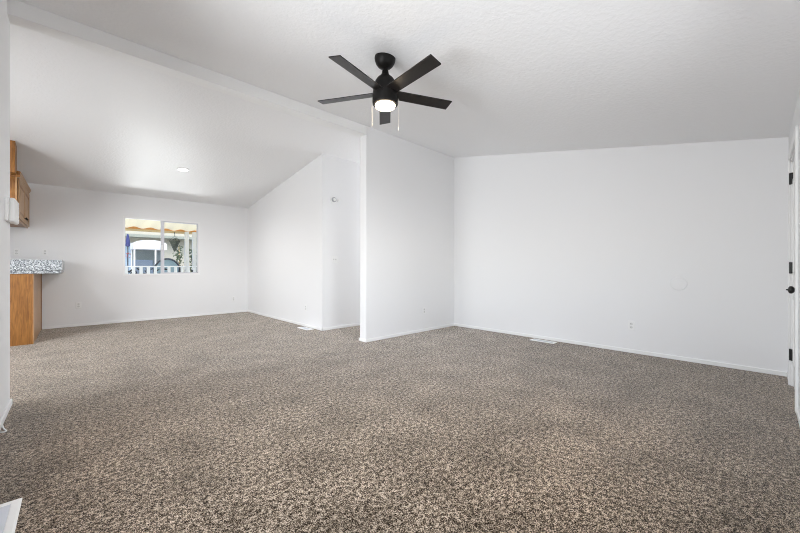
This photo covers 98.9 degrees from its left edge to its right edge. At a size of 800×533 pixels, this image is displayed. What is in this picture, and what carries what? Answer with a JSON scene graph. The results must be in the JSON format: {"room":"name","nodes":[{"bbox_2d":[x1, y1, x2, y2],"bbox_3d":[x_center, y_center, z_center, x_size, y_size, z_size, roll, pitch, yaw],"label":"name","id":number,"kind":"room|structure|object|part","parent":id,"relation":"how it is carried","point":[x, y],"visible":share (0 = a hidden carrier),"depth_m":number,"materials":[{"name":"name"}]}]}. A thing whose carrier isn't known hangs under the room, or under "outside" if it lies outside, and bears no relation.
{"room":"empty living room","nodes":[
{"label":"empty living room","id":0,"kind":"room"},
{"bbox_2d":[0,0,9,418],"bbox_3d":[-1.594,-0.595,1.058,0.120,3.350,4.370,0,0,-44],"label":"wall","id":1,"kind":"structure","parent":0,"point":[4,20],"depth_m":2.47,"materials":[{"name":"white paint"}]},
{"bbox_2d":[0,399,11,429],"bbox_3d":[-1.635,1.057,1.109,0.132,0.046,4.262,0,0,-44],"label":"baseboard","id":2,"kind":"structure","parent":1,"relation":"attached to","point":[9,405],"depth_m":2.44,"materials":[{"name":"white"}]},
{"bbox_2d":[5,197,18,224],"bbox_3d":[-2.936,-0.424,2.590,0.051,0.178,0.290,0,0,-44],"label":"door chime","id":3,"kind":"object","parent":1,"relation":"attached to","point":[11,204],"visible":1,"depth_m":2.52,"materials":[{"name":"white plastic"}]},
{"bbox_3d":[-2.947,-0.425,2.579,0.018,0.166,0.290,0,0,-44],"label":"plate","id":4,"kind":"part","parent":3,"relation":"part of","materials":[{"name":"white plastic"}]},
{"bbox_2d":[10,183,247,326],"bbox_3d":[-5.787,-0.595,6.447,5.710,3.350,0.120,0,0,-44],"label":"wall","id":5,"kind":"structure","parent":0,"point":[81,228],"depth_m":6.63,"materials":[{"name":"white paint"}]},
{"bbox_2d":[13,249,19,255],"bbox_3d":[-6.437,-0.255,5.740,0.072,0.118,0.009,0,0,-44],"label":"wall outlet","id":6,"kind":"object","parent":5,"relation":"attached to","point":[16,252],"visible":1,"depth_m":5.74,"materials":[{"name":"white plastic"}]},
{"bbox_2d":[10,140,30,227],"bbox_3d":[-5.859,-1.176,5.086,0.429,1.022,1.746,0,0,-44],"label":"upper cabinet","id":7,"kind":"object","parent":5,"relation":"attached to","point":[20,190],"visible":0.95,"depth_m":4.77,"materials":[{"name":"brown wood"}]},
{"bbox_3d":[-5.341,-1.476,4.504,0.377,0.422,0.190,0,0,-44],"label":"filler panel","id":8,"kind":"part","parent":7,"relation":"part of","materials":[{"name":"brown wood"}]},
{"bbox_3d":[-5.819,-0.965,5.268,0.018,0.600,1.536,0,0,-44],"label":"frame","id":9,"kind":"part","parent":7,"relation":"part of","materials":[{"name":"brown wood"}]},
{"bbox_3d":[-5.555,-0.960,5.019,0.017,0.550,0.720,0,0,-44],"label":"cabinet door","id":10,"kind":"part","parent":7,"relation":"part of","materials":[{"name":"brown wood"}]},
{"bbox_3d":[-5.808,-1.285,5.275,0.063,0.080,1.541,0,0,-44],"label":"crown moulding","id":11,"kind":"part","parent":7,"relation":"part of","materials":[{"name":"brown wood"}]},
{"bbox_3d":[-6.069,-0.960,5.559,0.017,0.550,0.711,0,0,-44],"label":"cabinet door","id":12,"kind":"part","parent":7,"relation":"part of","materials":[{"name":"brown wood"}]},
{"bbox_2d":[42,249,47,255],"bbox_3d":[-6.196,-0.262,5.969,0.072,0.118,0.009,0,0,-44],"label":"wall outlet","id":13,"kind":"object","parent":5,"relation":"attached to","point":[44,251],"visible":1,"depth_m":5.97,"materials":[{"name":"white plastic"}]},
{"bbox_2d":[76,302,80,308],"bbox_3d":[-5.888,0.695,6.263,0.072,0.118,0.009,0,0,-44],"label":"wall outlet","id":14,"kind":"object","parent":5,"relation":"attached to","point":[78,304],"visible":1,"depth_m":6.26,"materials":[{"name":"white plastic"}]},
{"bbox_2d":[42,310,246,328],"bbox_3d":[-5.688,1.057,6.451,5.460,0.046,0.012,0,0,-44],"label":"baseboard","id":15,"kind":"structure","parent":5,"relation":"attached to","point":[214,313],"depth_m":6.84,"materials":[{"name":"white wood"}]},
{"bbox_2d":[123,216,199,275],"bbox_3d":[-4.963,-0.420,7.184,1.340,1.170,0.101,0,0,-44],"label":"window","id":16,"kind":"structure","parent":5,"relation":"in","point":[197,224],"depth_m":7.15,"materials":[{"name":"white plastic"}]},
{"bbox_3d":[-4.735,-0.420,7.404,0.635,1.100,0.056,0,0,-44],"label":"sliding sash","id":17,"kind":"part","parent":16,"relation":"part of","materials":[{"name":"clear glass"}]},
{"bbox_2d":[125,218,195,233],"bbox_3d":[-5.358,-1.248,8.527,6.000,0.645,2.260,0,0,-44],"label":"patio cover","id":18,"kind":"object","parent":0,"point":[130,224],"visible":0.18,"depth_m":8.89,"materials":[{"name":"beige fabric"}]},
{"bbox_2d":[169,232,181,251],"bbox_3d":[-6.085,-0.689,9.257,0.392,0.537,0.270,0,0,-44],"label":"hanging planter","id":19,"kind":"object","parent":18,"relation":"hanging from","point":[174,243],"visible":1,"depth_m":9.20,"materials":[{"name":"grey"}]},
{"bbox_2d":[169,240,179,251],"bbox_3d":[-6.094,-0.570,9.249,0.270,0.300,0.270,0,0,-44],"label":"basket","id":20,"kind":"object","parent":19,"relation":"on","point":[174,243],"depth_m":9.18,"materials":[{"name":"grey"}]},
{"bbox_2d":[10,24,359,207],"bbox_3d":[-2.746,-1.837,6.146,9.700,0.824,4.750,0,0,-44],"label":"ceiling","id":21,"kind":"structure","parent":0,"point":[81,118],"depth_m":4.75,"materials":[{"name":"white paint"}]},
{"bbox_2d":[177,167,188,171],"bbox_3d":[-3.746,-1.686,5.906,0.172,0.031,0.170,0,0,-44],"label":"recessed light","id":22,"kind":"object","parent":21,"relation":"in","point":[180,168],"visible":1,"depth_m":5.89,"materials":[{"name":"white plastic"}]},
{"bbox_2d":[248,157,318,326],"bbox_3d":[-2.534,-0.595,7.170,0.100,3.350,3.420,0,0,-44],"label":"wall","id":23,"kind":"structure","parent":0,"point":[283,225],"depth_m":6.75,"materials":[{"name":"white paint"}]},
{"bbox_2d":[247,310,322,330],"bbox_3d":[-2.518,1.057,7.073,0.012,0.046,3.482,0,0,-44],"label":"baseboard","id":24,"kind":"structure","parent":23,"relation":"attached to","point":[262,314],"depth_m":6.72,"materials":[{"name":"white wood"}]},
{"bbox_2d":[319,154,359,327],"bbox_3d":[0.088,-0.595,7.237,3.990,3.350,0.100,0,0,-44],"label":"wall","id":25,"kind":"structure","parent":0,"point":[339,222],"depth_m":6.06,"materials":[{"name":"white paint"}]},
{"bbox_2d":[330,196,336,202],"bbox_3d":[-1.149,-1.178,5.955,0.124,0.124,0.050,0,0,-44],"label":"thermostat","id":26,"kind":"object","parent":25,"relation":"attached to","point":[333,199],"visible":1,"depth_m":5.93,"materials":[{"name":"white plastic"}]},
{"bbox_2d":[332,256,336,262],"bbox_3d":[-1.142,-0.137,5.984,0.116,0.120,0.018,0,0,-44],"label":"light switch","id":27,"kind":"object","parent":25,"relation":"attached to","point":[334,258],"visible":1,"depth_m":5.98,"materials":[{"name":"white plastic"}]},
{"bbox_2d":[322,323,359,330],"bbox_3d":[0.050,1.057,7.124,3.802,0.046,0.012,0,0,-44],"label":"baseboard","id":28,"kind":"structure","parent":25,"relation":"attached to","point":[355,324],"depth_m":6.08,"materials":[{"name":"white wood"}]},
{"bbox_2d":[0,312,799,532],"bbox_3d":[-1.267,1.120,4.593,9.700,0.080,9.040,0,0,-44],"label":"floor","id":29,"kind":"structure","parent":0,"point":[240,422],"depth_m":2.16,"materials":[{"name":"carpet"}]},
{"bbox_2d":[0,498,21,532],"bbox_3d":[-1.693,1.072,1.419,0.145,0.012,0.350,0,0,-44],"label":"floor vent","id":30,"kind":"object","parent":29,"relation":"in","point":[9,511],"visible":1,"depth_m":1.48,"materials":[{"name":"white metal"}]},
{"bbox_2d":[10,274,41,345],"bbox_3d":[-5.901,0.585,5.176,0.592,0.990,1.535,0,0,-44],"label":"base cabinet","id":31,"kind":"object","parent":29,"relation":"on","point":[25,289],"visible":0.65,"depth_m":4.77,"materials":[{"name":"brown wood"}]},
{"bbox_2d":[10,259,63,273],"bbox_3d":[-5.815,-0.009,5.253,0.922,0.197,1.568,0,0,-44],"label":"countertop","id":32,"kind":"structure","parent":31,"relation":"on","point":[17,266],"depth_m":4.82,"materials":[{"name":"stone"}]},
{"bbox_3d":[-5.668,0.585,5.343,0.008,0.990,1.455,0,0,-44],"label":"panel","id":33,"kind":"part","parent":31,"relation":"part of","materials":[{"name":"brown wood"}]},
{"bbox_2d":[297,327,312,329],"bbox_3d":[-1.660,1.072,6.014,0.145,0.012,0.350,0,0,-44],"label":"floor vent","id":34,"kind":"object","parent":29,"relation":"in","point":[303,328],"visible":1,"depth_m":5.99,"materials":[{"name":"white metal"}]},
{"bbox_2d":[531,338,556,343],"bbox_3d":[2.085,1.072,4.982,0.145,0.012,0.350,0,0,-44],"label":"floor vent","id":35,"kind":"object","parent":29,"relation":"in","point":[534,339],"visible":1,"depth_m":4.95,"materials":[{"name":"white metal"}]},
{"bbox_2d":[360,126,453,338],"bbox_3d":[0.228,-0.595,5.706,2.120,3.350,0.150,0,0,-44],"label":"wall partition","id":36,"kind":"structure","parent":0,"point":[407,187],"depth_m":5.42,"materials":[{"name":"white paint"}]},
{"bbox_2d":[7,0,366,136],"bbox_3d":[-1.818,-2.040,3.758,3.550,0.260,0.150,0,0,-44],"label":"beam","id":37,"kind":"structure","parent":36,"relation":"attached to","point":[20,14],"depth_m":3.25,"materials":[{"name":"white paint"}]},
{"bbox_2d":[359,323,453,341],"bbox_3d":[0.202,1.057,5.681,2.072,0.046,0.174,0,0,-44],"label":"baseboard","id":38,"kind":"structure","parent":36,"relation":"attached to","point":[452,324],"depth_m":5.42,"materials":[{"name":"white wood"}]},
{"bbox_2d":[18,0,799,157],"bbox_3d":[1.131,-1.730,3.597,7.600,0.936,4.290,0,0,-44],"label":"ceiling","id":39,"kind":"structure","parent":0,"point":[518,76],"depth_m":2.63,"materials":[{"name":"white paint"}]},
{"bbox_2d":[318,52,451,130],"bbox_3d":[-0.110,-1.415,2.750,1.139,0.614,1.113,0,0,-44],"label":"ceiling fan","id":40,"kind":"object","parent":39,"relation":"hanging from","point":[386,94],"visible":1,"depth_m":2.70,"materials":[{"name":"black metal"}]},
{"bbox_3d":[-0.444,-1.414,2.869,0.502,0.031,0.106,0,0,15],"label":"fan blade","id":41,"kind":"part","parent":40,"relation":"part of","materials":[{"name":"black wood"}]},
{"bbox_3d":[-0.305,-1.414,2.499,0.106,0.031,0.502,0,0,33],"label":"fan blade","id":42,"kind":"part","parent":40,"relation":"part of","materials":[{"name":"black wood"}]},
{"bbox_3d":[-0.120,-1.304,2.780,0.164,0.035,0.164,0,0,-44],"label":"light globe","id":43,"kind":"part","parent":40,"relation":"part of","materials":[{"name":"white glass"}]},
{"bbox_3d":[-0.136,-1.414,3.115,0.106,0.031,0.502,0,0,-3],"label":"fan blade","id":44,"kind":"part","parent":40,"relation":"part of","materials":[{"name":"black"}]},
{"bbox_3d":[0.090,-1.414,2.518,0.106,0.031,0.502,0,0,-39],"label":"fan blade","id":45,"kind":"part","parent":40,"relation":"part of","materials":[{"name":"black wood"}]},
{"bbox_3d":[0.194,-1.414,2.899,0.502,0.031,0.106,0,0,-21],"label":"fan blade","id":46,"kind":"part","parent":40,"relation":"part of","materials":[{"name":"black wood"}]},
{"bbox_2d":[454,137,788,371],"bbox_3d":[2.468,-0.595,4.891,0.120,3.350,4.320,0,0,-44],"label":"wall","id":47,"kind":"structure","parent":0,"point":[574,245],"depth_m":4.30,"materials":[{"name":"white paint"}]},
{"bbox_2d":[454,323,786,376],"bbox_3d":[2.413,1.057,4.853,0.012,0.046,4.100,0,0,-44],"label":"baseboard","id":48,"kind":"structure","parent":47,"relation":"attached to","point":[734,366],"depth_m":4.21,"materials":[{"name":"white wood"}]},
{"bbox_2d":[628,321,634,330],"bbox_3d":[2.922,0.736,4.320,0.009,0.118,0.072,0,0,-44],"label":"wall outlet","id":49,"kind":"object","parent":47,"relation":"attached to","point":[631,324],"visible":1,"depth_m":4.32,"materials":[{"name":"white plastic"}]},
{"bbox_2d":[789,89,799,411],"bbox_3d":[1.881,-0.595,1.432,5.700,3.350,0.120,0,0,-44],"label":"wall","id":50,"kind":"structure","parent":0,"point":[796,117],"depth_m":2.46,"materials":[{"name":"white paint"}]},
{"bbox_2d":[786,125,798,412],"bbox_3d":[3.295,0.018,2.818,0.950,2.125,0.177,0,0,-44],"label":"door","id":51,"kind":"structure","parent":50,"relation":"in","point":[793,164],"depth_m":2.90,"materials":[{"name":"white wood"}]},
{"bbox_3d":[3.023,0.174,2.633,0.064,0.064,0.069,0,0,-44],"label":"knob","id":52,"kind":"part","parent":51,"relation":"part of","materials":[{"name":"black metal"}]},
{"bbox_3d":[3.395,-0.360,2.946,0.240,0.840,0.008,0,0,-44],"label":"panel moulding","id":53,"kind":"part","parent":51,"relation":"part of","materials":[{"name":"white wood"}]},
{"bbox_3d":[3.395,0.560,2.946,0.240,0.600,0.008,0,0,-44],"label":"panel moulding","id":54,"kind":"part","parent":51,"relation":"part of","materials":[{"name":"white wood"}]},
{"bbox_2d":[787,372,799,426],"bbox_3d":[1.848,1.057,1.492,5.465,0.046,0.012,0,0,-44],"label":"baseboard","id":55,"kind":"structure","parent":50,"relation":"attached to","point":[797,409],"depth_m":2.43,"materials":[{"name":"white"}]},
{"label":"outside","id":56,"kind":"structure","parent":0,"visible":0},
{"bbox_3d":[-10.523,1.265,13.951,16.000,0.130,17.280,0,0,-44],"label":"ground","id":57,"kind":"structure","parent":56,"visible":0},
{"bbox_2d":[125,234,129,265],"bbox_3d":[-7.628,0.130,9.583,0.110,2.140,0.107,0,0,-44],"label":"folded umbrella","id":58,"kind":"object","parent":57,"relation":"on","point":[127,243],"visible":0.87,"depth_m":9.56,"materials":[{"name":"blue fabric"}]},
{"bbox_2d":[130,240,166,273],"bbox_3d":[-7.462,0.205,10.155,0.800,1.990,0.700,0,0,-44],"label":"canopy","id":59,"kind":"object","parent":57,"relation":"on","point":[143,252],"visible":0.51,"depth_m":10.05,"materials":[{"name":"white fabric"}]},
{"bbox_3d":[-7.618,0.015,10.131,0.460,0.470,0.380,0,0,-44],"label":"bench seat","id":60,"kind":"part","parent":59,"relation":"part of","materials":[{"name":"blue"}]},
{"bbox_3d":[-7.675,0.330,10.380,0.720,1.740,0.020,0,0,-44],"label":"panel","id":61,"kind":"part","parent":59,"relation":"part of","materials":[{"name":"grey"}]},
{"bbox_2d":[125,230,191,273],"bbox_3d":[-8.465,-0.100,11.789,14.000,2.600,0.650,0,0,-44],"label":"house","id":62,"kind":"structure","parent":57,"relation":"on","point":[134,236],"depth_m":11.91,"materials":[{"name":"beige paint"}]},
{"bbox_2d":[125,266,195,273],"bbox_3d":[-6.079,0.522,8.849,4.600,1.115,0.060,0,0,-44],"label":"porch railing","id":63,"kind":"object","parent":57,"relation":"on","point":[126,267],"visible":0.12,"depth_m":8.70,"materials":[{"name":"white"}]},
{"bbox_3d":[-6.079,-0.020,8.849,4.600,0.030,0.060,0,0,-44],"label":"rail","id":64,"kind":"part","parent":63,"relation":"part of","materials":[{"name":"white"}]},
{"bbox_2d":[128,268,192,273],"bbox_3d":[-6.110,0.605,9.016,3.658,1.230,0.206,0,0,-44],"label":"hedge","id":65,"kind":"object","parent":57,"relation":"on","point":[137,268],"visible":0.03,"depth_m":8.71,"materials":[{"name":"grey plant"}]},
{"bbox_2d":[153,258,180,273],"bbox_3d":[-6.719,0.468,9.811,0.668,1.464,0.524,0,0,-44],"label":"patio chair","id":66,"kind":"object","parent":57,"relation":"on","point":[167,261],"visible":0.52,"depth_m":9.64,"materials":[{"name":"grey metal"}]},
{"bbox_3d":[-6.562,0.190,9.646,0.580,0.820,0.020,0,0,-44],"label":"backrest","id":67,"kind":"part","parent":66,"relation":"part of","materials":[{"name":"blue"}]},
{"bbox_2d":[173,245,183,265],"bbox_3d":[-6.699,0.254,10.384,0.326,1.892,0.300,0,0,4],"label":"potted shrub","id":68,"kind":"object","parent":57,"relation":"on","point":[179,257],"visible":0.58,"depth_m":10.38,"materials":[{"name":"green plant"}]},
{"bbox_2d":[184,232,188,271],"bbox_3d":[-5.888,0.110,9.438,0.090,2.180,0.090,0,0,-44],"label":"porch post","id":69,"kind":"object","parent":57,"relation":"on","point":[186,234],"visible":0.5,"depth_m":9.41,"materials":[{"name":"white wood"}]},
{"bbox_2d":[189,248,191,270],"bbox_3d":[-5.932,0.327,9.817,0.324,1.746,0.295,0,0,-44],"label":"potted shrub","id":70,"kind":"object","parent":57,"relation":"on","point":[190,256],"visible":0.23,"depth_m":9.77,"materials":[{"name":"green plant"}]},
{"bbox_2d":[192,232,195,269],"bbox_3d":[-5.757,0.110,9.562,0.090,2.180,0.090,0,0,-44],"label":"porch post","id":71,"kind":"object","parent":57,"relation":"on","point":[193,233],"visible":0.37,"depth_m":9.51,"materials":[{"name":"white wood"}]}
]}

